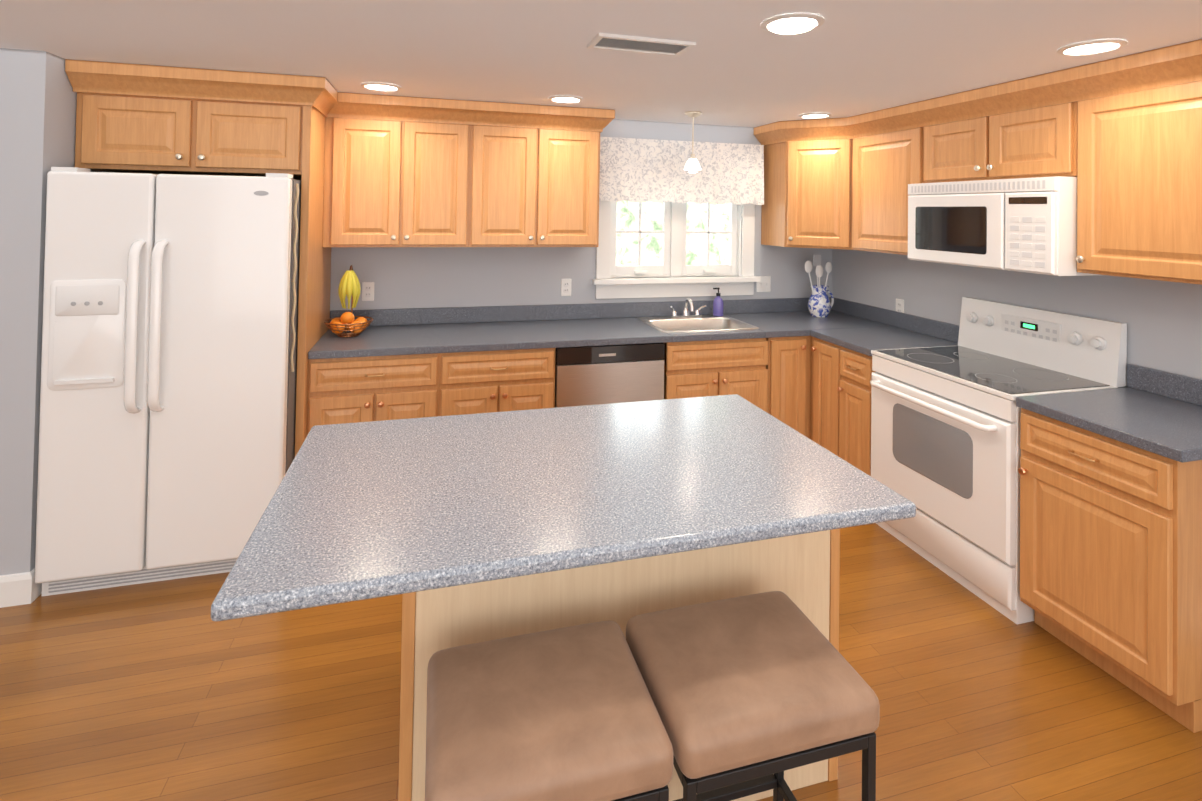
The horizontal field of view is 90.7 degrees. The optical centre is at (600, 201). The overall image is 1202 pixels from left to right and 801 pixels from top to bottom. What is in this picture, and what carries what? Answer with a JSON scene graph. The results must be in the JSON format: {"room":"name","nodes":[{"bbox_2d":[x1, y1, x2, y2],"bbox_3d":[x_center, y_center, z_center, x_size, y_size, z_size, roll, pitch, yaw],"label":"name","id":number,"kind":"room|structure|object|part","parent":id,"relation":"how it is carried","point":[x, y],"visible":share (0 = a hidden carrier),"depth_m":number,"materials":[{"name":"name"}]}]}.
{"room":"kitchen","nodes":[
{"label":"kitchen","id":0,"kind":"room"},
{"bbox_2d":[0,48,114,574],"bbox_3d":[-3.659,0.489,2.590,2.503,2.260,1.000,1,-1,-16],"label":"wall","id":1,"kind":"structure","parent":0,"point":[38,101],"depth_m":2.43,"materials":[{"name":"grey paint"}]},
{"bbox_2d":[0,568,37,607],"bbox_3d":[-3.471,1.553,2.103,2.387,0.122,0.014,1,-1,-16],"label":"baseboard","id":2,"kind":"structure","parent":1,"relation":"attached to","point":[20,589],"depth_m":2.40,"materials":[{"name":"white wood"}]},
{"bbox_2d":[65,59,614,132],"bbox_3d":[-1.173,-0.523,3.292,2.614,0.130,0.752,1,-1,-16],"label":"crown molding","id":3,"kind":"structure","parent":1,"relation":"attached to","point":[323,96],"depth_m":2.87,"materials":[{"name":"brown wood"}]},
{"bbox_2d":[300,119,832,310],"bbox_3d":[-0.371,0.564,3.959,4.567,2.260,0.120,1,-1,-16],"label":"wall","id":4,"kind":"structure","parent":0,"point":[417,277],"depth_m":3.86,"materials":[{"name":"grey paint"}]},
{"bbox_2d":[362,282,373,300],"bbox_3d":[-1.414,0.548,3.603,0.070,0.115,0.008,1,-1,-16],"label":"electrical outlet","id":5,"kind":"object","parent":4,"relation":"attached to","point":[367,291],"visible":1,"depth_m":3.60,"materials":[{"name":"white plastic"}]},
{"bbox_2d":[322,117,473,246],"bbox_3d":[-1.187,-0.102,3.508,0.785,0.730,0.323,1,-1,-16],"label":"upper cabinet","id":6,"kind":"object","parent":4,"relation":"attached to","point":[387,183],"depth_m":3.35,"materials":[{"name":"brown wood"}]},
{"bbox_2d":[470,125,599,246],"bbox_3d":[-0.428,-0.086,3.719,0.791,0.730,0.323,1,-1,-16],"label":"upper cabinet","id":7,"kind":"object","parent":4,"relation":"attached to","point":[534,187],"depth_m":3.56,"materials":[{"name":"brown wood"}]},
{"bbox_2d":[561,279,571,295],"bbox_3d":[-0.230,0.571,3.931,0.070,0.115,0.008,1,-1,-16],"label":"electrical outlet","id":8,"kind":"object","parent":4,"relation":"attached to","point":[565,287],"visible":1,"depth_m":3.93,"materials":[{"name":"white plastic"}]},
{"bbox_2d":[592,200,759,298],"bbox_3d":[0.531,0.132,4.182,1.232,1.070,0.185,1,-1,-16],"label":"window","id":9,"kind":"structure","parent":4,"relation":"in","point":[674,271],"depth_m":4.17,"materials":[{"name":"white wood"}]},
{"bbox_2d":[599,137,763,204],"bbox_3d":[0.563,-0.199,4.094,1.225,0.431,0.089,1,-1,-16],"label":"valance curtain","id":10,"kind":"object","parent":9,"relation":"attached to","point":[635,170],"visible":0.98,"depth_m":4.06,"materials":[{"name":"fabric"}]},
{"bbox_2d":[756,276,770,291],"bbox_3d":[1.187,0.605,4.322,0.115,0.115,0.012,1,-1,-16],"label":"light switch","id":11,"kind":"object","parent":4,"relation":"attached to","point":[763,284],"visible":0.9,"depth_m":4.32,"materials":[{"name":"white plastic"}]},
{"bbox_2d":[754,39,1201,145],"bbox_3d":[1.700,-0.484,2.898,0.376,0.130,3.051,1,-1,-16],"label":"crown molding","id":12,"kind":"structure","parent":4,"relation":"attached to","point":[1168,66],"depth_m":2.69,"materials":[{"name":"brown wood"}]},
{"bbox_2d":[0,523,1201,800],"bbox_3d":[-0.722,1.657,0.465,7.070,0.050,6.600,1,-1,-16],"label":"floor","id":13,"kind":"structure","parent":0,"point":[160,691],"depth_m":1.97,"materials":[{"name":"brown wood"}]},
{"bbox_2d":[35,167,300,595],"bbox_3d":[-1.953,0.761,2.921,0.929,1.782,0.910,1,-1,-16],"label":"fridge","id":14,"kind":"object","parent":13,"relation":"on","point":[167,420],"visible":0.98,"depth_m":2.54,"materials":[{"name":"white metal"}]},
{"bbox_3d":[-1.430,0.355,2.770,0.018,0.876,0.020,1,-1,-16],"label":"cord","id":15,"kind":"part","parent":14,"relation":"part of","materials":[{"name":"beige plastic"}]},
{"bbox_2d":[75,92,330,455],"bbox_3d":[-1.989,0.584,3.073,0.968,2.140,0.715,1,-1,-16],"label":"surround","id":16,"kind":"object","parent":13,"relation":"on","point":[115,133],"visible":0.83,"depth_m":2.82,"materials":[{"name":"brown wood"}]},
{"bbox_2d":[307,353,442,434],"bbox_3d":[-1.240,1.232,3.319,0.632,0.876,0.627,1,-1,-16],"label":"base cabinet","id":17,"kind":"object","parent":13,"relation":"on","point":[393,387],"depth_m":3.02,"materials":[{"name":"brown wood"}]},
{"bbox_2d":[443,348,554,415],"bbox_3d":[-0.637,1.245,3.487,0.621,0.876,0.627,1,-1,-16],"label":"base cabinet","id":18,"kind":"object","parent":13,"relation":"on","point":[521,379],"depth_m":3.19,"materials":[{"name":"brown wood"}]},
{"bbox_2d":[425,621,673,800],"bbox_3d":[-0.129,1.324,1.213,0.450,0.659,0.375,1,-1,-16],"label":"stool","id":19,"kind":"object","parent":13,"relation":"on","point":[570,713],"visible":1,"depth_m":1.13,"materials":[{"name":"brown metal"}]},
{"bbox_2d":[554,343,664,407],"bbox_3d":[-0.020,1.258,3.632,0.638,0.873,0.583,1,-1,-16],"label":"dishwasher","id":20,"kind":"object","parent":13,"relation":"on","point":[595,375],"visible":0.33,"depth_m":3.35,"materials":[{"name":"silver metal"}]},
{"bbox_2d":[398,534,839,800],"bbox_3d":[0.025,1.228,1.866,1.213,0.877,0.630,1,-1,-16],"label":"kitchen island","id":21,"kind":"object","parent":13,"relation":"on","point":[807,570],"depth_m":1.55,"materials":[{"name":"beige wood"}]},
{"bbox_2d":[210,394,915,620],"bbox_3d":[-0.080,0.766,1.721,1.560,0.038,0.922,1,-1,-16],"label":"island countertop","id":22,"kind":"structure","parent":21,"relation":"on","point":[411,507],"depth_m":1.49,"materials":[{"name":"grey stone"}]},
{"bbox_2d":[626,591,879,800],"bbox_3d":[0.315,1.333,1.336,0.448,0.659,0.375,1,-1,-16],"label":"stool","id":23,"kind":"object","parent":13,"relation":"on","point":[752,694],"visible":0.92,"depth_m":1.23,"materials":[{"name":"brown metal"}]},
{"bbox_2d":[715,336,810,438],"bbox_3d":[1.060,1.279,3.958,0.273,0.876,0.627,1,-1,-16],"label":"base cabinet","id":24,"kind":"object","parent":13,"relation":"on","point":[771,376],"depth_m":3.64,"materials":[{"name":"brown wood"}]},
{"bbox_2d":[308,298,883,358],"bbox_3d":[0.151,0.752,3.694,3.490,0.138,0.660,1,-1,-16],"label":"countertop","id":25,"kind":"structure","parent":24,"relation":"on","point":[406,331],"depth_m":3.62,"materials":[{"name":"laminate"}]},
{"bbox_2d":[324,265,372,336],"bbox_3d":[-1.412,0.557,3.328,0.257,0.389,0.258,1,-1,-16],"label":"fruit bowl","id":26,"kind":"object","parent":25,"relation":"on","point":[349,285],"visible":1,"depth_m":3.29,"materials":[{"name":"yellow food"}]},
{"bbox_2d":[669,298,706,317],"bbox_3d":[0.601,0.718,3.975,0.265,0.141,0.214,1,-1,-16],"label":"faucet","id":27,"kind":"object","parent":25,"relation":"on","point":[684,314],"visible":1,"depth_m":4.03,"materials":[{"name":"silver metal"}]},
{"bbox_2d":[637,315,758,332],"bbox_3d":[0.615,0.871,3.858,0.654,0.165,0.507,1,-1,-16],"label":"sink","id":28,"kind":"object","parent":25,"relation":"in","point":[665,324],"visible":0.29,"depth_m":3.98,"materials":[{"name":"silver metal"}]},
{"bbox_2d":[713,287,723,315],"bbox_3d":[0.814,0.697,4.121,0.074,0.194,0.072,1,-1,-16],"label":"soap bottle","id":29,"kind":"object","parent":28,"relation":"on","point":[718,304],"visible":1,"depth_m":4.09,"materials":[{"name":"purple plastic"}]},
{"bbox_2d":[805,255,833,316],"bbox_3d":[1.546,0.597,4.201,0.240,0.430,0.156,1,-1,-16],"label":"pitcher","id":30,"kind":"object","parent":25,"relation":"on","point":[820,304],"visible":1,"depth_m":4.16,"materials":[{"name":"ceramic"}]},
{"bbox_2d":[780,297,865,308],"bbox_3d":[1.527,0.780,4.061,0.640,0.138,0.330,1,-1,-16],"label":"backsplash","id":31,"kind":"structure","parent":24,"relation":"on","point":[797,303],"depth_m":4.37,"materials":[{"name":"laminate"}]},
{"bbox_2d":[808,309,959,355],"bbox_3d":[1.680,0.773,3.512,0.640,0.138,0.510,1,-1,-16],"label":"countertop","id":32,"kind":"structure","parent":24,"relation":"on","point":[863,331],"depth_m":3.62,"materials":[{"name":"laminate"}]},
{"bbox_2d":[810,336,833,452],"bbox_3d":[1.636,1.284,3.658,0.627,0.876,0.290,1,-1,-16],"label":"base cabinet","id":33,"kind":"object","parent":13,"relation":"on","point":[822,352],"depth_m":3.58,"materials":[{"name":"brown wood"}]},
{"bbox_2d":[834,344,874,475],"bbox_3d":[1.711,1.281,3.389,0.627,0.876,0.269,1,-1,-16],"label":"base cabinet","id":34,"kind":"object","parent":13,"relation":"on","point":[853,370],"depth_m":3.32,"materials":[{"name":"brown wood"}]},
{"bbox_2d":[870,297,1126,623],"bbox_3d":[1.815,1.118,2.848,0.707,1.185,0.808,1,-1,-16],"label":"stove","id":35,"kind":"object","parent":13,"relation":"on","point":[945,442],"visible":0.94,"depth_m":2.70,"materials":[{"name":"white metal"}]},
{"bbox_2d":[1018,408,1201,732],"bbox_3d":[2.039,1.267,2.210,0.627,0.876,0.525,1,-1,-16],"label":"base cabinet","id":36,"kind":"object","parent":13,"relation":"on","point":[1110,556],"depth_m":2.03,"materials":[{"name":"brown wood"}]},
{"bbox_2d":[1016,364,1201,462],"bbox_3d":[2.047,0.758,2.204,0.634,0.138,0.553,1,-1,-16],"label":"countertop","id":37,"kind":"structure","parent":36,"relation":"on","point":[1156,411],"depth_m":2.24,"materials":[{"name":"stone"}]},
{"bbox_2d":[0,0,1201,127],"bbox_3d":[-0.685,-0.653,0.503,7.070,0.050,6.600,1,-1,-16],"label":"ceiling","id":38,"kind":"structure","parent":0,"point":[736,66],"depth_m":2.24,"materials":[{"name":"white paint"}]},
{"bbox_2d":[361,82,401,90],"bbox_3d":[-1.131,-0.587,3.056,0.200,0.010,0.200,1,-1,-16],"label":"recessed light","id":39,"kind":"object","parent":38,"relation":"in","point":[378,86],"visible":0.98,"depth_m":3.05,"materials":[{"name":"white glass"}]},
{"bbox_2d":[548,95,583,102],"bbox_3d":[-0.197,-0.568,3.316,0.200,0.010,0.200,1,-1,-16],"label":"recessed light","id":40,"kind":"object","parent":38,"relation":"in","point":[565,99],"visible":1,"depth_m":3.30,"materials":[{"name":"white glass"}]},
{"bbox_2d":[587,33,695,56],"bbox_3d":[0.148,-0.580,2.207,0.370,0.011,0.170,1,-1,-16],"label":"ceiling vent","id":41,"kind":"object","parent":38,"relation":"in","point":[632,44],"visible":1,"depth_m":2.20,"materials":[{"name":"white metal"}]},
{"bbox_2d":[684,111,701,170],"bbox_3d":[0.574,-0.375,3.704,0.110,0.359,0.110,1,-1,-16],"label":"pendant lamp","id":42,"kind":"object","parent":38,"relation":"hanging from","point":[692,163],"visible":1,"depth_m":3.68,"materials":[{"name":"white glass"}]},
{"bbox_2d":[760,13,824,32],"bbox_3d":[0.623,-0.577,1.935,0.200,0.010,0.200,1,-1,-16],"label":"recessed light","id":43,"kind":"object","parent":38,"relation":"in","point":[792,22],"visible":1,"depth_m":1.93,"materials":[{"name":"white glass"}]},
{"bbox_2d":[798,113,831,118],"bbox_3d":[1.347,-0.537,3.734,0.200,0.010,0.200,1,-1,-16],"label":"recessed light","id":44,"kind":"object","parent":38,"relation":"in","point":[814,115],"visible":0.98,"depth_m":3.73,"materials":[{"name":"white glass"}]},
{"bbox_2d":[1056,39,1127,54],"bbox_3d":[1.777,-0.555,2.151,0.200,0.010,0.200,1,-1,-16],"label":"recessed light","id":45,"kind":"object","parent":38,"relation":"in","point":[1092,47],"visible":1,"depth_m":2.14,"materials":[{"name":"white glass"}]},
{"bbox_2d":[832,249,1201,387],"bbox_3d":[2.667,0.570,1.368,0.100,2.260,6.500,1,-1,-16],"label":"wall","id":46,"kind":"structure","parent":0,"point":[1162,320],"depth_m":2.90,"materials":[{"name":"grey paint"}]},
{"bbox_2d":[761,139,848,249],"bbox_3d":[1.546,-0.048,4.119,0.607,0.730,0.607,1,-1,-16],"label":"upper cabinet","id":47,"kind":"object","parent":46,"relation":"attached to","point":[806,205],"depth_m":3.95,"materials":[{"name":"brown wood"}]},
{"bbox_2d":[849,128,920,254],"bbox_3d":[1.841,-0.052,3.588,0.322,0.730,0.575,1,-1,-16],"label":"upper cabinet","id":48,"kind":"object","parent":46,"relation":"attached to","point":[882,167],"depth_m":3.55,"materials":[{"name":"brown wood"}]},
{"bbox_2d":[896,298,903,312],"bbox_3d":[1.925,0.688,3.825,0.008,0.115,0.070,1,-1,-16],"label":"electrical outlet","id":49,"kind":"object","parent":46,"relation":"attached to","point":[899,305],"visible":0.77,"depth_m":3.82,"materials":[{"name":"white plastic"}]},
{"bbox_2d":[921,102,1072,182],"bbox_3d":[2.030,-0.262,2.924,0.322,0.325,0.810,1,-1,-16],"label":"upper cabinet","id":50,"kind":"object","parent":46,"relation":"attached to","point":[1036,142],"depth_m":2.81,"materials":[{"name":"brown wood"}]},
{"bbox_2d":[908,176,1098,275],"bbox_3d":[1.975,0.112,2.904,0.424,0.415,0.804,1,-1,-16],"label":"microwave","id":51,"kind":"object","parent":50,"relation":"attached to","point":[1027,225],"visible":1,"depth_m":2.70,"materials":[{"name":"white plastic"}]},
{"bbox_2d":[1073,80,1201,284],"bbox_3d":[2.216,-0.068,2.242,0.322,0.730,0.600,1,-1,-16],"label":"upper cabinet","id":52,"kind":"object","parent":46,"relation":"attached to","point":[1131,162],"depth_m":2.25,"materials":[{"name":"brown wood"}]}
]}

